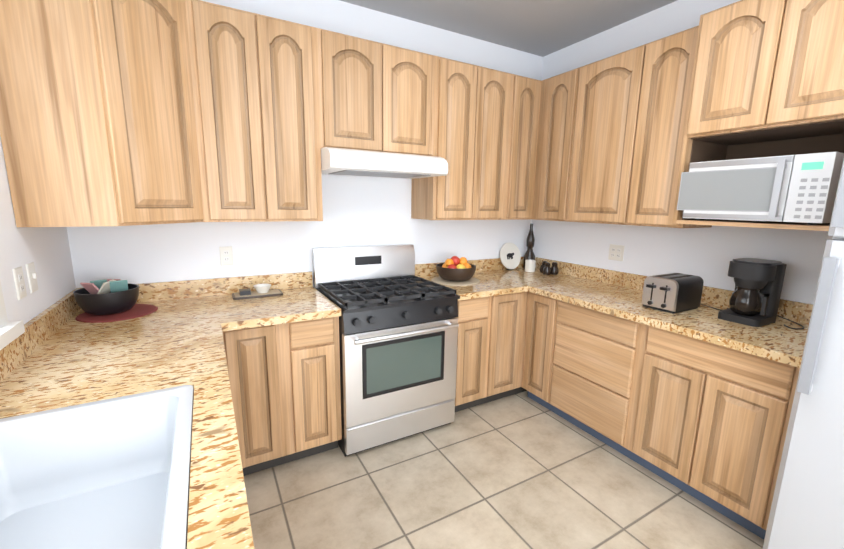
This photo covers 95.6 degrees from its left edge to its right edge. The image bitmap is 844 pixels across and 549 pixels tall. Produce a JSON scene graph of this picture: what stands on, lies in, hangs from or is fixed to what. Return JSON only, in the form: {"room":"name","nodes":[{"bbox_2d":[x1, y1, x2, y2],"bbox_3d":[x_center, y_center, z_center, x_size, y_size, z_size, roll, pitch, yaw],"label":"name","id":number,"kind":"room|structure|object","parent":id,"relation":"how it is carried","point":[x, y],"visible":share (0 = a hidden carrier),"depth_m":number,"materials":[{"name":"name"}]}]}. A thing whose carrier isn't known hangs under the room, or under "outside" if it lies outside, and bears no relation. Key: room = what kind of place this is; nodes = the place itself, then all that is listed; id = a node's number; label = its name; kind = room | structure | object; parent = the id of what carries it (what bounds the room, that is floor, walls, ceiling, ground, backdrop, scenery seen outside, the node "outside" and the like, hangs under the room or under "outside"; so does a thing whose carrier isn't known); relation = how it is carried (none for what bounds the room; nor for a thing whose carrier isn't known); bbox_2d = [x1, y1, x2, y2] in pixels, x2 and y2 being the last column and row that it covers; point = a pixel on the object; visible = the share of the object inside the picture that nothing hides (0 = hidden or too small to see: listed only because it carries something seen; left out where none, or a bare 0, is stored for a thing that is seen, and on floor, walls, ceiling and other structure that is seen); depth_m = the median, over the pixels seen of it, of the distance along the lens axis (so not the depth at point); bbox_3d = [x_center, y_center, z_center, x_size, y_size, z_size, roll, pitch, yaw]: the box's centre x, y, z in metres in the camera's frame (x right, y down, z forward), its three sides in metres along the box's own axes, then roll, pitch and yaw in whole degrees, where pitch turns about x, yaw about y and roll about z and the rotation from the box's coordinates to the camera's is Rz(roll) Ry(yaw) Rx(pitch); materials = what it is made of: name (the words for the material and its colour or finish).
{"room":"kitchen","nodes":[
{"label":"kitchen","id":0,"kind":"room"},
{"bbox_2d":[0,136,75,323],"bbox_3d":[-0.789,0.093,0.053,0.100,2.740,4.400,-5,12,-29],"label":"wall","id":1,"kind":"structure","parent":0,"point":[46,251],"depth_m":1.52,"materials":[{"name":"white paint"}]},
{"bbox_2d":[0,281,24,349],"bbox_3d":[-0.988,-0.212,0.517,0.047,1.115,1.630,-5,12,-29],"label":"window","id":2,"kind":"structure","parent":1,"relation":"in","point":[10,331],"depth_m":1.25,"materials":[{"name":"white plastic"}]},
{"bbox_2d":[12,266,26,299],"bbox_3d":[-1.495,0.032,1.425,0.008,0.115,0.070,-5,12,-29],"label":"electrical outlet","id":3,"kind":"object","parent":1,"relation":"attached to","point":[19,281],"visible":1,"depth_m":1.41,"materials":[{"name":"white plastic"}]},
{"bbox_2d":[25,262,37,292],"bbox_3d":[-1.550,0.011,1.530,0.016,0.115,0.070,-5,12,-29],"label":"light switch","id":4,"kind":"object","parent":1,"relation":"attached to","point":[32,277],"visible":1,"depth_m":1.52,"materials":[{"name":"white plastic"}]},
{"bbox_2d":[67,0,542,287],"bbox_3d":[-0.428,-0.408,2.792,3.460,2.740,0.100,-5,12,-29],"label":"wall","id":5,"kind":"structure","parent":0,"point":[365,211],"depth_m":2.56,"materials":[{"name":"white paint"}]},
{"bbox_2d":[0,0,111,226],"bbox_3d":[-1.399,-0.766,1.750,0.608,1.048,0.608,-5,12,-29],"label":"upper cabinet","id":6,"kind":"object","parent":5,"relation":"attached to","point":[53,145],"depth_m":1.43,"materials":[{"name":"brown wood"}]},
{"bbox_2d":[84,0,207,225],"bbox_3d":[-1.185,-0.757,1.691,0.306,1.036,0.306,-5,12,-29],"label":"upper cabinet","id":7,"kind":"object","parent":5,"relation":"attached to","point":[128,112],"depth_m":1.66,"materials":[{"name":"brown wood"}]},
{"bbox_2d":[219,246,232,265],"bbox_3d":[-1.198,-0.114,2.345,0.070,0.115,0.008,-5,12,-29],"label":"electrical outlet","id":8,"kind":"object","parent":5,"relation":"attached to","point":[226,255],"visible":1,"depth_m":2.34,"materials":[{"name":"white plastic"}]},
{"bbox_2d":[188,0,271,221],"bbox_3d":[-1.064,-0.823,2.089,0.312,1.048,0.338,-5,12,-29],"label":"upper cabinet","id":9,"kind":"object","parent":5,"relation":"attached to","point":[225,40],"depth_m":1.95,"materials":[{"name":"brown wood"}]},
{"bbox_2d":[260,15,323,221],"bbox_3d":[-0.792,-0.847,2.240,0.313,1.048,0.338,-5,12,-29],"label":"upper cabinet","id":10,"kind":"object","parent":5,"relation":"attached to","point":[291,53],"depth_m":2.10,"materials":[{"name":"brown wood"}]},
{"bbox_2d":[320,29,387,151],"bbox_3d":[-0.486,-1.078,2.371,0.381,0.630,0.338,-5,12,-29],"label":"upper cabinet","id":11,"kind":"object","parent":5,"relation":"attached to","point":[355,68],"depth_m":2.24,"materials":[{"name":"brown wood"}]},
{"bbox_2d":[388,45,439,156],"bbox_3d":[-0.154,-1.107,2.555,0.381,0.630,0.338,-5,12,-29],"label":"upper cabinet","id":12,"kind":"object","parent":5,"relation":"attached to","point":[413,76],"depth_m":2.42,"materials":[{"name":"brown wood"}]},
{"bbox_2d":[321,147,447,178],"bbox_3d":[-0.283,-0.704,2.458,0.756,0.127,0.508,-5,12,-29],"label":"range hood","id":13,"kind":"object","parent":12,"relation":"attached to","point":[348,162],"visible":0.94,"depth_m":2.25,"materials":[{"name":"white metal"}]},
{"bbox_2d":[411,57,479,219],"bbox_3d":[0.150,-0.928,2.764,0.325,1.048,0.338,-5,12,-29],"label":"upper cabinet","id":14,"kind":"object","parent":5,"relation":"attached to","point":[451,196],"depth_m":2.64,"materials":[{"name":"brown wood"}]},
{"bbox_2d":[476,66,515,219],"bbox_3d":[0.433,-0.953,2.921,0.323,1.048,0.338,-5,12,-29],"label":"upper cabinet","id":15,"kind":"object","parent":5,"relation":"attached to","point":[497,88],"depth_m":2.79,"materials":[{"name":"brown wood"}]},
{"bbox_2d":[508,75,539,219],"bbox_3d":[0.691,-0.975,3.065,0.270,1.048,0.338,-5,12,-29],"label":"upper cabinet","id":16,"kind":"object","parent":5,"relation":"attached to","point":[527,89],"depth_m":2.93,"materials":[{"name":"brown wood"}]},
{"bbox_2d":[244,391,763,548],"bbox_3d":[0.653,1.362,1.126,3.460,0.100,4.600,-5,12,-29],"label":"floor","id":17,"kind":"structure","parent":0,"point":[521,470],"depth_m":1.98,"materials":[{"name":"tile"}]},
{"bbox_2d":[230,323,293,475],"bbox_3d":[-0.993,0.633,2.249,0.268,0.874,0.618,-5,12,-29],"label":"base cabinet","id":18,"kind":"object","parent":17,"relation":"on","point":[259,365],"depth_m":1.99,"materials":[{"name":"brown wood"}]},
{"bbox_2d":[0,278,253,548],"bbox_3d":[-0.732,0.391,0.785,0.660,0.142,3.298,-5,12,-29],"label":"countertop","id":19,"kind":"structure","parent":18,"relation":"on","point":[56,355],"depth_m":1.28,"materials":[{"name":"stone"}]},
{"bbox_2d":[0,385,193,548],"bbox_3d":[-0.740,0.553,0.758,0.500,0.260,0.805,-5,12,-29],"label":"sink","id":20,"kind":"object","parent":19,"relation":"in","point":[112,473],"visible":0.92,"depth_m":1.01,"materials":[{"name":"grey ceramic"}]},
{"bbox_2d":[73,279,157,322],"bbox_3d":[-1.536,0.111,1.925,0.330,0.170,0.330,-5,12,-29],"label":"bowl","id":21,"kind":"object","parent":19,"relation":"on","point":[105,300],"visible":1,"depth_m":1.87,"materials":[{"name":"black ceramic"}]},
{"bbox_2d":[220,271,340,329],"bbox_3d":[-0.843,0.125,2.213,0.569,0.142,0.658,-5,12,-29],"label":"countertop","id":22,"kind":"structure","parent":18,"relation":"on","point":[299,301],"depth_m":2.18,"materials":[{"name":"stone"}]},
{"bbox_2d":[232,284,282,299],"bbox_3d":[-1.009,0.098,2.348,0.280,0.059,0.140,-5,12,-29],"label":"tray","id":23,"kind":"object","parent":22,"relation":"on","point":[262,290],"visible":0.98,"depth_m":2.32,"materials":[{"name":"brown"}]},
{"bbox_2d":[286,316,341,460],"bbox_3d":[-0.744,0.611,2.387,0.302,0.874,0.618,-5,12,-29],"label":"base cabinet","id":24,"kind":"object","parent":17,"relation":"on","point":[312,346],"depth_m":2.12,"materials":[{"name":"brown wood"}]},
{"bbox_2d":[312,244,459,456],"bbox_3d":[-0.244,0.433,2.564,0.754,1.175,0.726,-5,12,-29],"label":"stove","id":25,"kind":"object","parent":17,"relation":"on","point":[398,328],"visible":1,"depth_m":2.35,"materials":[{"name":"silver metal"}]},
{"bbox_2d":[455,296,493,411],"bbox_3d":[0.189,0.530,2.906,0.303,0.874,0.618,-5,12,-29],"label":"base cabinet","id":26,"kind":"object","parent":17,"relation":"on","point":[475,317],"depth_m":2.65,"materials":[{"name":"brown wood"}]},
{"bbox_2d":[415,260,524,300],"bbox_3d":[0.327,0.023,2.869,0.581,0.142,0.648,-5,12,-29],"label":"countertop","id":27,"kind":"structure","parent":26,"relation":"on","point":[494,279],"depth_m":2.99,"materials":[{"name":"stone"}]},
{"bbox_2d":[431,256,479,285],"bbox_3d":[0.255,-0.046,2.880,0.368,0.190,0.368,-5,12,-29],"label":"fruit bowl","id":28,"kind":"object","parent":27,"relation":"on","point":[454,271],"visible":1,"depth_m":2.80,"materials":[{"name":"black"}]},
{"bbox_2d":[490,292,525,401],"bbox_3d":[0.450,0.507,3.051,0.297,0.874,0.618,-5,12,-29],"label":"base cabinet","id":29,"kind":"object","parent":17,"relation":"on","point":[509,309],"depth_m":2.80,"materials":[{"name":"brown wood"}]},
{"bbox_2d":[480,256,812,367],"bbox_3d":[1.238,0.098,2.538,0.676,0.142,2.133,-5,12,-29],"label":"countertop","id":30,"kind":"structure","parent":29,"relation":"on","point":[615,293],"depth_m":2.11,"materials":[{"name":"stone"}]},
{"bbox_2d":[500,242,520,269],"bbox_3d":[0.789,-0.163,3.417,0.240,0.241,0.062,-5,12,-29],"label":"decorative plate","id":31,"kind":"object","parent":30,"relation":"on","point":[510,256],"visible":1,"depth_m":3.42,"materials":[{"name":"white ceramic"}]},
{"bbox_2d":[523,223,534,268],"bbox_3d":[0.975,-0.253,3.451,0.100,0.410,0.098,-5,12,-29],"label":"lamp","id":32,"kind":"object","parent":30,"relation":"on","point":[529,254],"visible":0.79,"depth_m":3.42,"materials":[{"name":"brown"}]},
{"bbox_2d":[525,260,535,271],"bbox_3d":[0.953,-0.076,3.345,0.110,0.100,0.088,-5,12,-29],"label":"mug","id":33,"kind":"object","parent":30,"relation":"on","point":[530,265],"visible":1,"depth_m":3.31,"materials":[{"name":"white ceramic"}]},
{"bbox_2d":[540,261,558,274],"bbox_3d":[1.070,-0.059,3.259,0.142,0.102,0.155,-5,12,-29],"label":"figurines","id":34,"kind":"object","parent":30,"relation":"on","point":[546,268],"visible":1,"depth_m":3.21,"materials":[{"name":"brown"}]},
{"bbox_2d":[641,273,703,313],"bbox_3d":[1.427,0.100,2.198,0.300,0.186,0.185,-5,12,-29],"label":"toaster","id":35,"kind":"object","parent":30,"relation":"on","point":[672,293],"visible":1,"depth_m":2.13,"materials":[{"name":"silver metal"}]},
{"bbox_2d":[718,258,786,326],"bbox_3d":[1.697,0.083,1.968,0.230,0.312,0.186,-5,12,-29],"label":"coffee maker","id":36,"kind":"object","parent":30,"relation":"on","point":[754,300],"visible":1,"depth_m":1.92,"materials":[{"name":"black plastic"}]},
{"bbox_2d":[777,315,804,329],"bbox_3d":[1.827,0.234,1.925,0.131,0.036,0.152,-5,12,-29],"label":"cord","id":37,"kind":"object","parent":30,"relation":"on","point":[793,322],"visible":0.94,"depth_m":1.91,"materials":[{"name":"black plastic"}]},
{"bbox_2d":[522,291,553,407],"bbox_3d":[1.096,0.542,2.922,0.618,0.874,0.287,-5,12,-29],"label":"base cabinet","id":38,"kind":"object","parent":17,"relation":"on","point":[539,308],"depth_m":2.77,"materials":[{"name":"brown wood"}]},
{"bbox_2d":[546,299,637,453],"bbox_3d":[1.310,0.614,2.548,0.618,0.874,0.588,-5,12,-29],"label":"base cabinet","id":39,"kind":"object","parent":17,"relation":"on","point":[589,370],"depth_m":2.38,"materials":[{"name":"brown wood"}]},
{"bbox_2d":[622,323,799,538],"bbox_3d":[1.616,0.718,2.014,0.618,0.874,0.660,-5,12,-29],"label":"base cabinet","id":40,"kind":"object","parent":17,"relation":"on","point":[705,422],"depth_m":1.82,"materials":[{"name":"brown wood"}]},
{"bbox_2d":[762,159,843,548],"bbox_3d":[1.887,0.436,1.212,0.825,1.730,0.845,-5,12,-29],"label":"fridge","id":41,"kind":"object","parent":17,"relation":"on","point":[807,509],"visible":1,"depth_m":1.34,"materials":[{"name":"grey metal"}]},
{"bbox_2d":[340,0,676,56],"bbox_3d":[0.698,-1.430,0.609,3.460,0.100,4.600,-5,12,-29],"label":"ceiling","id":42,"kind":"structure","parent":0,"point":[542,28],"depth_m":2.60,"materials":[{"name":"grey paint"}]},
{"bbox_2d":[532,0,832,303],"bbox_3d":[2.139,-0.161,1.681,0.100,2.740,4.400,-5,12,-29],"label":"wall","id":43,"kind":"structure","parent":0,"point":[707,255],"depth_m":2.48,"materials":[{"name":"white paint"}]},
{"bbox_2d":[532,69,575,220],"bbox_3d":[1.119,-0.945,2.937,0.338,1.048,0.350,-5,12,-29],"label":"upper cabinet","id":44,"kind":"object","parent":43,"relation":"attached to","point":[556,91],"depth_m":2.85,"materials":[{"name":"brown wood"}]},
{"bbox_2d":[564,46,639,224],"bbox_3d":[1.318,-0.877,2.591,0.338,1.048,0.460,-5,12,-29],"label":"upper cabinet","id":45,"kind":"object","parent":43,"relation":"attached to","point":[604,90],"depth_m":2.51,"materials":[{"name":"brown wood"}]},
{"bbox_2d":[608,244,624,260],"bbox_3d":[1.436,-0.161,2.833,0.008,0.115,0.116,-5,12,-29],"label":"electrical outlet","id":46,"kind":"object","parent":43,"relation":"attached to","point":[616,252],"visible":1,"depth_m":2.83,"materials":[{"name":"white plastic"}]},
{"bbox_2d":[620,27,727,227],"bbox_3d":[1.511,-0.812,2.253,0.338,1.048,0.330,-5,12,-29],"label":"upper cabinet","id":47,"kind":"object","parent":43,"relation":"attached to","point":[657,156],"depth_m":2.18,"materials":[{"name":"brown wood"}]},
{"bbox_2d":[680,0,791,147],"bbox_3d":[1.636,-0.980,1.889,0.448,0.580,0.321,-5,12,-29],"label":"upper cabinet","id":48,"kind":"object","parent":43,"relation":"attached to","point":[732,46],"depth_m":1.80,"materials":[{"name":"brown wood"}]},
{"bbox_2d":[756,0,843,139],"bbox_3d":[1.793,-0.927,1.614,0.448,0.580,0.321,-5,12,-29],"label":"upper cabinet","id":49,"kind":"object","parent":43,"relation":"attached to","point":[804,86],"depth_m":1.58,"materials":[{"name":"brown wood"}]},
{"bbox_2d":[677,152,843,224],"bbox_3d":[1.653,-0.403,1.867,0.430,0.290,0.565,-5,12,-29],"label":"microwave","id":50,"kind":"object","parent":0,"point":[796,188],"visible":0.98,"depth_m":1.71,"materials":[{"name":"white"}]}
]}

